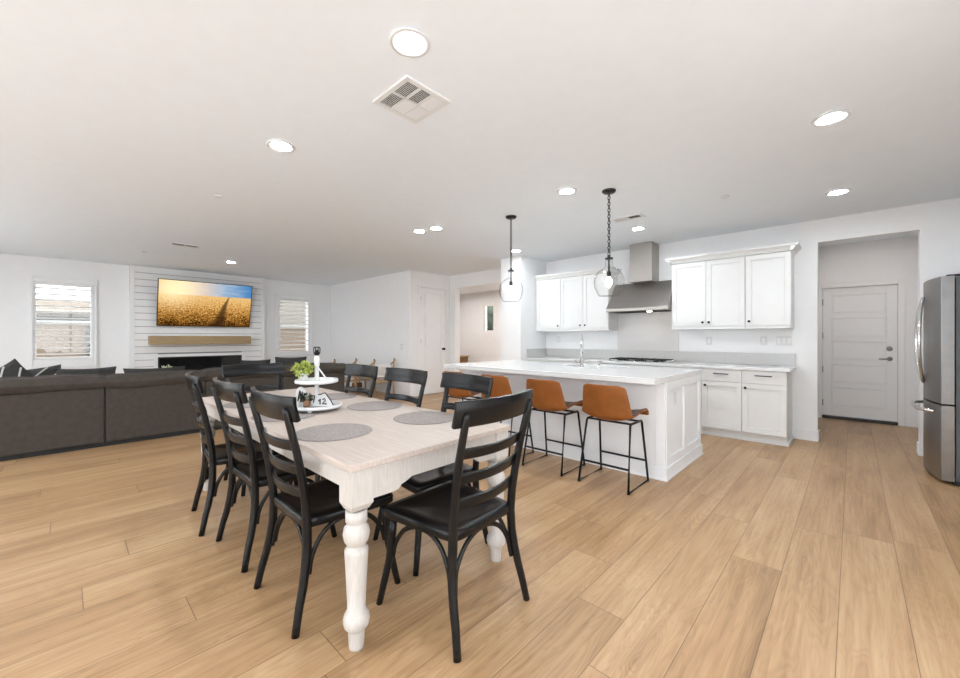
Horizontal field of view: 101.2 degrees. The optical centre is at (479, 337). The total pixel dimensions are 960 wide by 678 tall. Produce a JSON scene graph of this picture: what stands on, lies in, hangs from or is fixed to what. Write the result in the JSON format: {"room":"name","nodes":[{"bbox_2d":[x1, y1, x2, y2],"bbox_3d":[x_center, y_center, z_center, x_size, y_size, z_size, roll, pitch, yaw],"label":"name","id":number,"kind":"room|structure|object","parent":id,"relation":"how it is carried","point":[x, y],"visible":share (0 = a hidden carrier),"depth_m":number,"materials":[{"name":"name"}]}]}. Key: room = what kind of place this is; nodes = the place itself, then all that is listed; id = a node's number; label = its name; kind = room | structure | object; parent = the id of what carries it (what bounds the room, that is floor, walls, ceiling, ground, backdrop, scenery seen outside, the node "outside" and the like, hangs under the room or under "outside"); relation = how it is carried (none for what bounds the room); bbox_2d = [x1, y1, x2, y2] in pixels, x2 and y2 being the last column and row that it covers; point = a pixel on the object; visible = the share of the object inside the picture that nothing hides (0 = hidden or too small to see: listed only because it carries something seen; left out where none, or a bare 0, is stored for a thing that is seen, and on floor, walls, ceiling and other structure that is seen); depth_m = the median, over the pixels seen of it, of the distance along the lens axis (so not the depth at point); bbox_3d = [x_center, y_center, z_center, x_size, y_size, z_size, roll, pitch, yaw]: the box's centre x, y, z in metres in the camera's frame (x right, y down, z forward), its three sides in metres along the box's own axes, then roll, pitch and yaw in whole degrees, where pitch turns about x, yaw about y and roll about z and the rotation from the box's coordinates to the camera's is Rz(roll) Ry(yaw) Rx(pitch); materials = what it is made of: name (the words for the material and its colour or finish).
{"room":"open-plan dining area","nodes":[
{"label":"open-plan dining area","id":0,"kind":"room"},
{"bbox_2d":[0,253,330,373],"bbox_3d":[-6.889,-0.082,8.325,0.150,2.743,7.930,0,0,43],"label":"wall","id":1,"kind":"structure","parent":0,"point":[16,270],"depth_m":7.70,"materials":[{"name":"paint"}]},
{"bbox_2d":[30,275,96,368],"bbox_3d":[-7.754,-0.273,7.362,0.196,1.655,0.852,0,0,43],"label":"window","id":2,"kind":"structure","parent":1,"relation":"in","point":[72,361],"depth_m":7.30,"materials":[{"name":"paint"}]},
{"bbox_2d":[275,294,312,356],"bbox_3d":[-4.907,-0.310,10.372,0.196,1.600,0.930,0,0,43],"label":"window","id":3,"kind":"structure","parent":1,"relation":"in","point":[278,297],"depth_m":10.33,"materials":[{"name":"paint"}]},
{"bbox_2d":[135,265,260,368],"bbox_3d":[-6.203,-0.082,8.832,0.150,2.743,2.440,0,0,43],"label":"wall","id":4,"kind":"structure","parent":0,"point":[141,313],"depth_m":8.47,"materials":[{"name":"paint"}]},
{"bbox_2d":[129,265,264,368],"bbox_3d":[-6.198,-0.082,8.827,0.164,2.743,2.480,0,0,43],"label":"trim","id":5,"kind":"structure","parent":4,"relation":"attached to","point":[131,267],"depth_m":7.92,"materials":[{"name":"paint"}]},
{"bbox_2d":[148,336,250,344],"bbox_3d":[-6.095,0.060,8.675,0.220,0.180,1.840,0,0,43],"label":"mantel shelf","id":6,"kind":"object","parent":4,"relation":"attached to","point":[152,340],"visible":1,"depth_m":8.51,"materials":[{"name":"brown wood"}]},
{"bbox_2d":[154,352,244,367],"bbox_3d":[-6.161,0.642,8.755,0.016,0.575,1.675,0,0,43],"label":"trim","id":7,"kind":"structure","parent":4,"relation":"attached to","point":[156,356],"depth_m":8.63,"materials":[{"name":"paint"}]},
{"bbox_2d":[158,355,241,369],"bbox_3d":[-6.218,0.642,8.808,0.120,0.450,1.550,0,0,43],"label":"fireplace insert","id":8,"kind":"object","parent":4,"relation":"in","point":[190,362],"visible":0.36,"depth_m":8.74,"materials":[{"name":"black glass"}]},
{"bbox_2d":[156,278,252,326],"bbox_3d":[-6.022,-0.719,8.695,0.298,0.967,1.724,0,0,43],"label":"television","id":9,"kind":"object","parent":4,"relation":"attached to","point":[179,302],"visible":1,"depth_m":8.60,"materials":[{"name":"glass screen"},{"name":"black plastic"}]},
{"bbox_2d":[331,271,406,389],"bbox_3d":[-2.851,-0.082,9.880,3.580,2.743,0.120,0,0,43],"label":"wall","id":10,"kind":"structure","parent":0,"point":[369,315],"depth_m":9.60,"materials":[{"name":"paint"}]},
{"bbox_2d":[345,382,409,395],"bbox_3d":[-2.853,1.225,9.790,3.700,0.130,0.014,0,0,43],"label":"baseboard","id":11,"kind":"structure","parent":10,"relation":"attached to","point":[378,388],"depth_m":9.17,"materials":[{"name":"paint"}]},
{"bbox_2d":[407,270,449,390],"bbox_3d":[-1.149,-0.082,8.987,0.120,2.743,1.160,0,0,43],"label":"wall","id":12,"kind":"structure","parent":0,"point":[414,278],"depth_m":8.62,"materials":[{"name":"paint"}]},
{"bbox_2d":[410,390,417,396],"bbox_3d":[-1.439,1.225,8.584,0.014,0.130,0.204,0,0,43],"label":"baseboard","id":13,"kind":"structure","parent":12,"relation":"attached to","point":[415,392],"depth_m":8.59,"materials":[{"name":"paint"}]},
{"bbox_2d":[418,285,447,395],"bbox_3d":[-1.076,0.065,9.000,0.168,2.450,0.890,0,0,43],"label":"door","id":14,"kind":"structure","parent":12,"relation":"in","point":[432,300],"depth_m":8.98,"materials":[{"name":"paint"}]},
{"bbox_2d":[450,268,500,371],"bbox_3d":[0.100,-0.082,8.707,2.320,2.743,0.150,0,0,43],"label":"wall","id":15,"kind":"structure","parent":0,"point":[488,277],"depth_m":9.27,"materials":[{"name":"paint"}]},
{"bbox_2d":[0,0,959,294],"bbox_3d":[-0.957,-1.503,5.756,12.500,0.100,12.550,0,0,43],"label":"ceiling","id":16,"kind":"structure","parent":0,"point":[123,123],"depth_m":2.74,"materials":[{"name":"paint"}]},
{"bbox_2d":[169,242,200,248],"bbox_3d":[-4.637,-1.446,6.202,0.200,0.014,0.380,0,0,43],"label":"ceiling vent","id":17,"kind":"object","parent":16,"relation":"in","point":[171,243],"visible":1,"depth_m":6.19,"materials":[{"name":"white metal"}]},
{"bbox_2d":[266,139,295,152],"bbox_3d":[-1.507,-1.446,2.985,0.200,0.010,0.200,0,0,43],"label":"recessed light","id":18,"kind":"object","parent":16,"relation":"in","point":[278,145],"visible":1,"depth_m":2.98,"materials":[{"name":"white plastic"}]},
{"bbox_2d":[389,26,429,57],"bbox_3d":[-0.344,-1.446,1.938,0.200,0.010,0.200,0,0,43],"label":"recessed light","id":19,"kind":"object","parent":16,"relation":"in","point":[410,42],"visible":1,"depth_m":1.93,"materials":[{"name":"white ceramic"}]},
{"bbox_2d":[373,75,450,123],"bbox_3d":[-0.419,-1.446,2.420,0.350,0.014,0.330,0,0,43],"label":"ceiling vent","id":20,"kind":"object","parent":16,"relation":"in","point":[408,98],"visible":1,"depth_m":2.40,"materials":[{"name":"white metal"}]},
{"bbox_2d":[412,229,426,233],"bbox_3d":[-0.826,-1.446,5.385,0.200,0.010,0.200,0,0,43],"label":"recessed light","id":21,"kind":"object","parent":16,"relation":"in","point":[419,231],"visible":1,"depth_m":5.38,"materials":[{"name":"white"}]},
{"bbox_2d":[429,226,443,230],"bbox_3d":[-0.585,-1.446,5.247,0.200,0.010,0.200,0,0,43],"label":"recessed light","id":22,"kind":"object","parent":16,"relation":"in","point":[433,228],"visible":1,"depth_m":5.25,"materials":[{"name":"white"}]},
{"bbox_2d":[499,215,518,301],"bbox_3d":[0.373,-0.942,4.739,0.290,1.023,0.290,0,0,43],"label":"pendant lamp","id":23,"kind":"object","parent":16,"relation":"hanging from","point":[509,217],"visible":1,"depth_m":4.73,"materials":[{"name":"black metal"}]},
{"bbox_2d":[557,187,576,194],"bbox_3d":[0.864,-1.446,3.913,0.200,0.010,0.200,0,0,43],"label":"recessed light","id":24,"kind":"object","parent":16,"relation":"in","point":[569,190],"visible":1,"depth_m":3.91,"materials":[{"name":"white"}]},
{"bbox_2d":[594,188,624,296],"bbox_3d":[1.276,-0.931,3.899,0.290,1.043,0.290,0,0,43],"label":"pendant lamp","id":25,"kind":"object","parent":16,"relation":"hanging from","point":[608,191],"visible":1,"depth_m":3.89,"materials":[{"name":"black metal"}]},
{"bbox_2d":[611,213,645,222],"bbox_3d":[1.794,-1.446,4.779,0.360,0.014,0.170,0,0,43],"label":"ceiling vent","id":26,"kind":"object","parent":16,"relation":"in","point":[637,215],"visible":1,"depth_m":4.77,"materials":[{"name":"white metal"}]},
{"bbox_2d":[630,227,645,230],"bbox_3d":[2.110,-1.446,5.262,0.200,0.010,0.200,0,0,43],"label":"recessed light","id":27,"kind":"object","parent":16,"relation":"in","point":[633,228],"visible":1,"depth_m":5.25,"materials":[{"name":"white"}]},
{"bbox_2d":[811,109,851,126],"bbox_3d":[2.320,-1.446,2.605,0.200,0.010,0.200,0,0,43],"label":"recessed light","id":28,"kind":"object","parent":16,"relation":"in","point":[832,117],"visible":1,"depth_m":2.60,"materials":[{"name":"white"}]},
{"bbox_2d":[825,188,851,195],"bbox_3d":[3.580,-1.446,3.940,0.200,0.010,0.200,0,0,43],"label":"recessed light","id":29,"kind":"object","parent":16,"relation":"in","point":[846,190],"visible":1,"depth_m":3.94,"materials":[{"name":"white"}]},
{"bbox_2d":[0,391,959,677],"bbox_3d":[-0.957,1.330,5.756,12.500,0.080,12.550,0,0,43],"label":"floor","id":30,"kind":"structure","parent":0,"point":[837,555],"depth_m":2.15,"materials":[{"name":"brown wood"}]},
{"bbox_2d":[0,363,345,461],"bbox_3d":[-4.944,0.856,5.873,2.545,0.868,5.074,0,0,43],"label":"sectional sofa","id":31,"kind":"object","parent":30,"relation":"on","point":[45,414],"visible":0.68,"depth_m":4.63,"materials":[{"name":"grey fabric"}]},
{"bbox_2d":[0,359,32,376],"bbox_3d":[-5.229,0.575,4.367,0.250,0.675,0.702,0,0,43],"label":"throw pillow","id":32,"kind":"object","parent":31,"relation":"on","point":[13,368],"visible":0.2,"depth_m":4.40,"materials":[{"name":"fabric"}]},
{"bbox_2d":[27,364,60,375],"bbox_3d":[-5.332,0.580,4.739,0.520,0.488,0.250,0,0,-43],"label":"throw pillow","id":33,"kind":"object","parent":31,"relation":"on","point":[50,370],"visible":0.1,"depth_m":4.79,"materials":[{"name":"fabric"}]},
{"bbox_2d":[0,374,109,394],"bbox_3d":[-4.878,0.641,4.391,0.413,0.433,1.092,0,0,43],"label":"cushion","id":34,"kind":"object","parent":31,"relation":"on","point":[81,384],"depth_m":4.36,"materials":[{"name":"grey fabric"}]},
{"bbox_2d":[55,366,116,388],"bbox_3d":[-4.804,0.590,4.818,0.228,0.438,0.540,0,0,43],"label":"throw pillow","id":35,"kind":"object","parent":31,"relation":"on","point":[108,370],"visible":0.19,"depth_m":4.82,"materials":[{"name":"fabric"}]},
{"bbox_2d":[123,366,184,372],"bbox_3d":[-4.350,0.610,5.298,0.234,0.414,0.660,0,0,43],"label":"throw pillow","id":36,"kind":"object","parent":31,"relation":"on","point":[179,367],"visible":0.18,"depth_m":5.28,"materials":[{"name":"fabric"}]},
{"bbox_2d":[104,370,209,387],"bbox_3d":[-4.194,0.646,5.114,0.413,0.424,1.086,0,0,43],"label":"cushion","id":37,"kind":"object","parent":31,"relation":"on","point":[158,379],"depth_m":4.96,"materials":[{"name":"grey fabric"}]},
{"bbox_2d":[202,367,286,380],"bbox_3d":[-3.510,0.639,5.838,0.413,0.436,1.094,0,0,43],"label":"cushion","id":38,"kind":"object","parent":31,"relation":"on","point":[208,374],"depth_m":5.64,"materials":[{"name":"grey fabric"}]},
{"bbox_2d":[240,359,270,363],"bbox_3d":[-4.113,0.600,7.220,0.500,0.376,0.243,0,0,-32],"label":"throw pillow","id":39,"kind":"object","parent":31,"relation":"on","point":[268,360],"visible":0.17,"depth_m":7.20,"materials":[{"name":"fabric"}]},
{"bbox_2d":[275,357,306,364],"bbox_3d":[-3.597,0.590,7.476,0.560,0.438,0.244,0,0,-17],"label":"throw pillow","id":40,"kind":"object","parent":31,"relation":"on","point":[287,361],"visible":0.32,"depth_m":7.45,"materials":[{"name":"fabric"}]},
{"bbox_2d":[185,371,282,536],"bbox_3d":[-1.791,0.774,2.898,0.606,1.040,0.538,0,0,-41],"label":"dining chair","id":41,"kind":"object","parent":30,"relation":"on","point":[213,455],"visible":0.75,"depth_m":2.65,"materials":[{"name":"black paint"}]},
{"bbox_2d":[222,363,284,496],"bbox_3d":[-1.962,0.774,3.575,0.606,1.040,0.538,0,0,43],"label":"dining chair","id":42,"kind":"object","parent":30,"relation":"on","point":[228,371],"visible":0.23,"depth_m":3.74,"materials":[{"name":"black paint"}]},
{"bbox_2d":[211,377,336,572],"bbox_3d":[-1.318,0.774,2.506,0.538,1.040,0.606,0,0,42],"label":"dining chair","id":43,"kind":"object","parent":30,"relation":"on","point":[252,471],"visible":0.81,"depth_m":2.29,"materials":[{"name":"black paint"}]},
{"bbox_2d":[248,386,400,638],"bbox_3d":[-0.810,0.774,2.032,0.538,1.040,0.606,0,0,43],"label":"dining chair","id":44,"kind":"object","parent":30,"relation":"on","point":[316,503],"visible":0.92,"depth_m":1.84,"materials":[{"name":"black paint"}]},
{"bbox_2d":[289,364,377,483],"bbox_3d":[-1.260,0.774,3.427,0.538,1.040,0.606,0,0,43],"label":"dining chair","id":45,"kind":"object","parent":30,"relation":"on","point":[370,371],"visible":0.22,"depth_m":3.62,"materials":[{"name":"black paint"}]},
{"bbox_2d":[333,358,357,394],"bbox_3d":[-3.215,0.876,8.848,0.866,0.833,0.550,0,0,43],"label":"lounge chair","id":46,"kind":"object","parent":30,"relation":"on","point":[356,359],"visible":0.23,"depth_m":8.75,"materials":[{"name":"brown wood"}]},
{"bbox_2d":[200,387,510,651],"bbox_3d":[-1.103,0.900,2.807,2.580,0.780,1.008,0,0,43],"label":"dining table","id":47,"kind":"object","parent":30,"relation":"on","point":[376,463],"visible":0.66,"depth_m":1.86,"materials":[{"name":"white wood"}]},
{"bbox_2d":[223,402,249,407],"bbox_3d":[-1.740,0.507,3.021,0.400,0.004,0.400,0,0,43],"label":"placemat","id":48,"kind":"object","parent":47,"relation":"on","point":[232,404],"visible":0.2,"depth_m":2.92,"materials":[{"name":"grey fabric"}]},
{"bbox_2d":[251,411,318,421],"bbox_3d":[-1.267,0.507,2.575,0.400,0.004,0.400,0,0,43],"label":"placemat","id":49,"kind":"object","parent":47,"relation":"on","point":[303,414],"visible":0.28,"depth_m":2.52,"materials":[{"name":"grey fabric"}]},
{"bbox_2d":[294,377,341,412],"bbox_3d":[-1.145,0.402,2.763,0.340,0.216,0.340,0,0,43],"label":"tiered tray","id":50,"kind":"object","parent":47,"relation":"on","point":[337,404],"visible":0.76,"depth_m":2.69,"materials":[{"name":"white wood"}]},
{"bbox_2d":[296,387,306,404],"bbox_3d":[-1.259,0.412,2.765,0.130,0.130,0.017,0,0,35],"label":"round sign","id":51,"kind":"object","parent":50,"relation":"on","point":[300,390],"visible":0.56,"depth_m":2.76,"materials":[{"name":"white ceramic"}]},
{"bbox_2d":[290,360,314,380],"bbox_3d":[-1.227,0.232,2.731,0.165,0.150,0.155,0,0,43],"label":"potted plant","id":52,"kind":"object","parent":50,"relation":"on","point":[303,374],"visible":0.98,"depth_m":2.71,"materials":[{"name":"green plant"}]},
{"bbox_2d":[299,393,312,406],"bbox_3d":[-1.194,0.428,2.718,0.100,0.101,0.108,0,0,43],"label":"planter","id":53,"kind":"object","parent":50,"relation":"on","point":[306,403],"visible":1,"depth_m":2.70,"materials":[{"name":"ceramic"}]},
{"bbox_2d":[313,347,320,380],"bbox_3d":[-1.157,0.187,2.793,0.050,0.239,0.050,0,0,-21],"label":"candlestick","id":54,"kind":"object","parent":50,"relation":"on","point":[317,352],"visible":0.99,"depth_m":2.78,"materials":[{"name":"white ceramic"}]},
{"bbox_2d":[313,347,320,355],"bbox_3d":[-1.157,0.099,2.793,0.049,0.062,0.049,0,0,-24],"label":"cup","id":55,"kind":"object","parent":54,"relation":"on","point":[317,352],"depth_m":2.78,"materials":[{"name":"black metal"}]},
{"bbox_2d":[313,392,333,405],"bbox_3d":[-1.084,0.432,2.744,0.153,0.094,0.050,0,0,0],"label":"sign","id":56,"kind":"object","parent":50,"relation":"on","point":[323,399],"visible":0.94,"depth_m":2.74,"materials":[{"name":"white ceramic"}]},
{"bbox_2d":[308,393,356,399],"bbox_3d":[-1.262,0.507,3.381,0.400,0.004,0.400,0,0,43],"label":"placemat","id":57,"kind":"object","parent":47,"relation":"on","point":[333,396],"visible":0.74,"depth_m":3.37,"materials":[{"name":"grey fabric"}]},
{"bbox_2d":[296,423,371,441],"bbox_3d":[-0.788,0.507,2.121,0.400,0.004,0.400,0,0,43],"label":"placemat","id":58,"kind":"object","parent":47,"relation":"on","point":[338,431],"visible":0.91,"depth_m":2.09,"materials":[{"name":"grey fabric"}]},
{"bbox_2d":[347,401,401,410],"bbox_3d":[-0.778,0.507,2.925,0.400,0.004,0.400,0,0,43],"label":"placemat","id":59,"kind":"object","parent":47,"relation":"on","point":[372,405],"visible":1,"depth_m":2.90,"materials":[{"name":"grey fabric"}]},
{"bbox_2d":[393,411,453,424],"bbox_3d":[-0.346,0.507,2.494,0.400,0.004,0.400,0,0,43],"label":"placemat","id":60,"kind":"object","parent":47,"relation":"on","point":[424,417],"visible":0.93,"depth_m":2.45,"materials":[{"name":"grey fabric"}]},
{"bbox_2d":[356,358,395,397],"bbox_3d":[-2.366,0.876,8.844,0.866,0.833,0.550,0,0,43],"label":"lounge chair","id":61,"kind":"object","parent":30,"relation":"on","point":[381,367],"visible":0.52,"depth_m":8.63,"materials":[{"name":"brown wood"}]},
{"bbox_2d":[359,376,384,379],"bbox_3d":[-2.369,0.870,8.847,0.660,0.150,0.460,0,0,43],"label":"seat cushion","id":62,"kind":"object","parent":61,"relation":"on","point":[378,377],"depth_m":8.66,"materials":[{"name":"beige fabric"}]},
{"bbox_2d":[384,367,427,407],"bbox_3d":[-0.765,0.774,2.960,0.538,1.040,0.606,0,0,43],"label":"dining chair","id":63,"kind":"object","parent":30,"relation":"on","point":[415,376],"visible":0.24,"depth_m":3.16,"materials":[{"name":"black paint"}]},
{"bbox_2d":[373,372,492,576],"bbox_3d":[-0.288,0.774,2.509,0.606,1.040,0.538,0,0,-40],"label":"dining chair","id":64,"kind":"object","parent":30,"relation":"on","point":[419,482],"visible":0.31,"depth_m":2.46,"materials":[{"name":"black paint"}]},
{"bbox_2d":[376,389,532,662],"bbox_3d":[-0.108,0.774,1.909,0.606,1.040,0.538,0,0,41],"label":"dining chair","id":65,"kind":"object","parent":30,"relation":"on","point":[452,511],"visible":1,"depth_m":1.77,"materials":[{"name":"black paint"}]},
{"bbox_2d":[444,371,483,409],"bbox_3d":[-0.182,0.847,4.829,0.475,0.886,0.499,0,0,43],"label":"bar stool","id":66,"kind":"object","parent":30,"relation":"on","point":[454,393],"visible":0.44,"depth_m":4.66,"materials":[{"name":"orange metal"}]},
{"bbox_2d":[460,355,468,371],"bbox_3d":[-0.785,0.940,12.923,0.800,0.700,0.440,0,0,43],"label":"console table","id":67,"kind":"object","parent":30,"relation":"on","point":[463,358],"visible":0.25,"depth_m":12.70,"materials":[{"name":"brown wood"}]},
{"bbox_2d":[481,374,533,456],"bbox_3d":[0.276,0.847,4.396,0.475,0.886,0.499,0,0,43],"label":"bar stool","id":68,"kind":"object","parent":30,"relation":"on","point":[501,385],"visible":0.22,"depth_m":4.17,"materials":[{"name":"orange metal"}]},
{"bbox_2d":[522,378,584,475],"bbox_3d":[0.734,0.847,3.963,0.475,0.886,0.499,0,0,43],"label":"bar stool","id":69,"kind":"object","parent":30,"relation":"on","point":[548,397],"visible":0.91,"depth_m":3.81,"materials":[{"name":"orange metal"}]},
{"bbox_2d":[533,360,603,363],"bbox_3d":[1.600,0.848,6.871,1.453,0.885,0.632,0,0,43],"label":"base cabinet","id":70,"kind":"object","parent":30,"relation":"on","point":[533,360],"visible":0.02,"depth_m":6.70,"materials":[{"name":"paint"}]},
{"bbox_2d":[527,356,795,371],"bbox_3d":[2.433,0.387,6.083,3.773,0.035,0.633,0,0,43],"label":"countertop","id":71,"kind":"structure","parent":70,"relation":"on","point":[775,368],"depth_m":5.38,"materials":[{"name":"white stone"}]},
{"bbox_2d":[607,357,679,362],"bbox_3d":[2.495,0.347,6.029,0.920,0.042,0.490,0,0,43],"label":"gas cooktop","id":72,"kind":"object","parent":71,"relation":"in","point":[625,359],"visible":0.99,"depth_m":5.92,"materials":[{"name":"metal"}]},
{"bbox_2d":[461,369,702,481],"bbox_3d":[1.090,0.848,4.851,2.686,0.884,1.172,0,0,43],"label":"kitchen island","id":73,"kind":"object","parent":30,"relation":"on","point":[672,426],"visible":0.48,"depth_m":3.91,"materials":[{"name":"paint"}]},
{"bbox_2d":[444,360,702,384],"bbox_3d":[1.014,0.379,4.794,2.687,0.050,1.480,0,0,43],"label":"island countertop","id":74,"kind":"structure","parent":73,"relation":"on","point":[651,375],"depth_m":4.30,"materials":[{"name":"white stone"}]},
{"bbox_2d":[575,334,583,367],"bbox_3d":[1.174,0.159,4.644,0.106,0.388,0.195,0,0,16],"label":"faucet","id":75,"kind":"object","parent":74,"relation":"on","point":[581,339],"visible":1,"depth_m":4.56,"materials":[{"name":"silver metal"}]},
{"bbox_2d":[577,383,648,494],"bbox_3d":[1.191,0.847,3.530,0.475,0.886,0.499,0,0,43],"label":"bar stool","id":76,"kind":"object","parent":30,"relation":"on","point":[607,403],"visible":1,"depth_m":3.39,"materials":[{"name":"leather"}]},
{"bbox_2d":[604,363,702,433],"bbox_3d":[2.630,0.848,5.897,1.378,0.885,0.632,0,0,43],"label":"base cabinet","id":77,"kind":"object","parent":30,"relation":"on","point":[604,363],"visible":0.1,"depth_m":5.29,"materials":[{"name":"paint"}]},
{"bbox_2d":[702,368,742,439],"bbox_3d":[3.294,0.848,5.270,0.445,0.885,0.632,0,0,43],"label":"base cabinet","id":78,"kind":"object","parent":30,"relation":"on","point":[721,388],"visible":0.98,"depth_m":5.07,"materials":[{"name":"paint"}]},
{"bbox_2d":[742,370,793,446],"bbox_3d":[3.623,0.848,4.959,0.456,0.885,0.632,0,0,43],"label":"base cabinet","id":79,"kind":"object","parent":30,"relation":"on","point":[766,395],"visible":0.99,"depth_m":4.76,"materials":[{"name":"paint"}]},
{"bbox_2d":[911,274,959,486],"bbox_3d":[4.596,0.370,3.578,0.918,1.840,0.910,0,0,43],"label":"refrigerator","id":80,"kind":"object","parent":30,"relation":"on","point":[939,304],"visible":1,"depth_m":3.46,"materials":[{"name":"metal"}]},
{"bbox_2d":[460,290,500,362],"bbox_3d":[-0.268,-0.082,10.341,5.400,2.743,4.180,0,0,43],"label":"wall","id":81,"kind":"structure","parent":0,"point":[479,348],"depth_m":12.88,"materials":[{"name":"paint"}]},
{"bbox_2d":[482,299,495,336],"bbox_3d":[0.314,-0.610,12.558,0.570,1.200,0.120,0,0,43],"label":"window","id":82,"kind":"structure","parent":81,"relation":"in","point":[488,302],"depth_m":12.56,"materials":[{"name":"paint"}]},
{"bbox_2d":[501,256,545,359],"bbox_3d":[0.869,-0.082,7.505,0.450,2.743,0.900,0,0,43],"label":"wall column","id":83,"kind":"structure","parent":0,"point":[519,333],"depth_m":7.20,"materials":[{"name":"paint"}]},
{"bbox_2d":[546,198,959,443],"bbox_3d":[3.435,-0.082,5.670,5.800,2.743,0.140,0,0,43],"label":"wall","id":84,"kind":"structure","parent":0,"point":[937,223],"depth_m":4.96,"materials":[{"name":"paint"}]},
{"bbox_2d":[535,273,560,331],"bbox_3d":[1.340,-0.625,7.277,0.518,1.030,0.400,0,0,43],"label":"upper cabinet","id":85,"kind":"object","parent":84,"relation":"attached to","point":[548,286],"visible":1,"depth_m":7.17,"materials":[{"name":"paint"}]},
{"bbox_2d":[559,266,621,330],"bbox_3d":[1.881,-0.625,6.765,0.967,1.030,0.400,0,0,43],"label":"upper cabinet","id":86,"kind":"object","parent":84,"relation":"attached to","point":[582,308],"visible":0.96,"depth_m":6.63,"materials":[{"name":"paint"}]},
{"bbox_2d":[606,241,671,313],"bbox_3d":[2.505,-0.918,6.108,0.924,1.068,0.500,0,0,43],"label":"range hood","id":87,"kind":"object","parent":84,"relation":"attached to","point":[647,293],"visible":0.97,"depth_m":6.04,"materials":[{"name":"metal"}]},
{"bbox_2d":[618,312,678,350],"bbox_3d":[2.663,-0.089,6.294,0.956,0.601,0.012,0,0,43],"label":"backsplash","id":88,"kind":"structure","parent":84,"relation":"attached to","point":[636,331],"depth_m":6.28,"materials":[{"name":"white tile"}]},
{"bbox_2d":[527,348,795,365],"bbox_3d":[2.434,0.290,6.086,3.771,0.156,0.629,0,0,43],"label":"backsplash upstand","id":89,"kind":"structure","parent":84,"relation":"attached to","point":[682,356],"depth_m":5.91,"materials":[{"name":"grey stone"}]},
{"bbox_2d":[665,249,745,329],"bbox_3d":[3.179,-0.625,5.538,0.969,1.030,0.400,0,0,43],"label":"upper cabinet","id":90,"kind":"object","parent":84,"relation":"attached to","point":[708,289],"visible":1,"depth_m":5.38,"materials":[{"name":"paint"}]},
{"bbox_2d":[706,337,711,344],"bbox_3d":[3.307,0.050,5.687,0.075,0.116,0.009,0,0,43],"label":"wall outlet","id":91,"kind":"object","parent":84,"relation":"attached to","point":[708,339],"visible":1,"depth_m":5.69,"materials":[{"name":"white plastic"}]},
{"bbox_2d":[760,336,766,344],"bbox_3d":[3.776,0.045,5.244,0.075,0.116,0.009,0,0,43],"label":"wall outlet","id":92,"kind":"object","parent":84,"relation":"attached to","point":[763,339],"visible":1,"depth_m":5.24,"materials":[{"name":"white plastic"}]},
{"bbox_2d":[744,242,800,328],"bbox_3d":[3.728,-0.625,5.019,0.539,1.030,0.400,0,0,43],"label":"upper cabinet","id":93,"kind":"object","parent":84,"relation":"attached to","point":[769,269],"visible":1,"depth_m":4.92,"materials":[{"name":"paint"}]},
{"bbox_2d":[776,336,791,344],"bbox_3d":[3.932,0.045,5.096,0.165,0.116,0.009,0,0,43],"label":"light switch","id":94,"kind":"object","parent":84,"relation":"attached to","point":[780,340],"visible":1,"depth_m":5.09,"materials":[{"name":"white plastic"}]},
{"bbox_2d":[796,429,922,455],"bbox_3d":[4.753,1.225,4.422,1.870,0.130,0.164,0,0,43],"label":"baseboard","id":95,"kind":"structure","parent":84,"relation":"attached to","point":[802,434],"depth_m":4.90,"materials":[{"name":"paint"}]},
{"bbox_2d":[818,236,917,425],"bbox_3d":[5.294,-0.082,5.351,1.440,2.743,1.950,0,0,43],"label":"wall","id":96,"kind":"structure","parent":0,"point":[895,258],"depth_m":5.82,"materials":[{"name":"paint"}]},
{"bbox_2d":[818,279,904,425],"bbox_3d":[5.824,0.220,6.067,0.980,2.140,0.140,0,0,43],"label":"door","id":97,"kind":"structure","parent":96,"relation":"in","point":[861,325],"depth_m":6.03,"materials":[{"name":"paint"}]},
{"bbox_2d":[906,418,917,427],"bbox_3d":[6.225,1.225,5.637,0.180,0.130,0.014,0,0,43],"label":"baseboard","id":98,"kind":"structure","parent":96,"relation":"attached to","point":[910,422],"depth_m":5.65,"materials":[{"name":"paint"}]},
{"label":"outside","id":99,"kind":"structure","parent":0,"visible":0},
{"bbox_3d":[-7.266,1.485,6.871,60.000,0.210,60.000,0,0,43],"label":"ground","id":100,"kind":"structure","parent":99,"visible":0},
{"bbox_2d":[36,298,89,322],"bbox_3d":[-16.598,0.005,12.393,3.850,2.750,10.000,0,0,43],"label":"neighbouring house","id":101,"kind":"structure","parent":100,"relation":"on","point":[54,303],"depth_m":13.16,"materials":[{"name":"tile"}]},
{"bbox_2d":[36,322,305,356],"bbox_3d":[-8.475,0.520,10.767,0.350,1.720,18.000,0,0,43],"label":"wall","id":102,"kind":"structure","parent":100,"relation":"on","point":[62,327],"depth_m":9.40,"materials":[{"name":"beige paint"}]},
{"bbox_2d":[280,300,305,325],"bbox_3d":[-7.290,-0.820,19.143,3.500,4.400,9.000,0,0,43],"label":"stucco building","id":103,"kind":"structure","parent":100,"relation":"on","point":[281,304],"depth_m":16.46,"materials":[{"name":"tile"}]},
{"bbox_2d":[487,306,492,329],"bbox_3d":[0.921,-0.095,14.475,2.838,3.251,2.778,0,0,43],"label":"hedge","id":104,"kind":"object","parent":100,"relation":"on","point":[489,308],"visible":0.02,"depth_m":13.68,"materials":[{"name":"green plant"}]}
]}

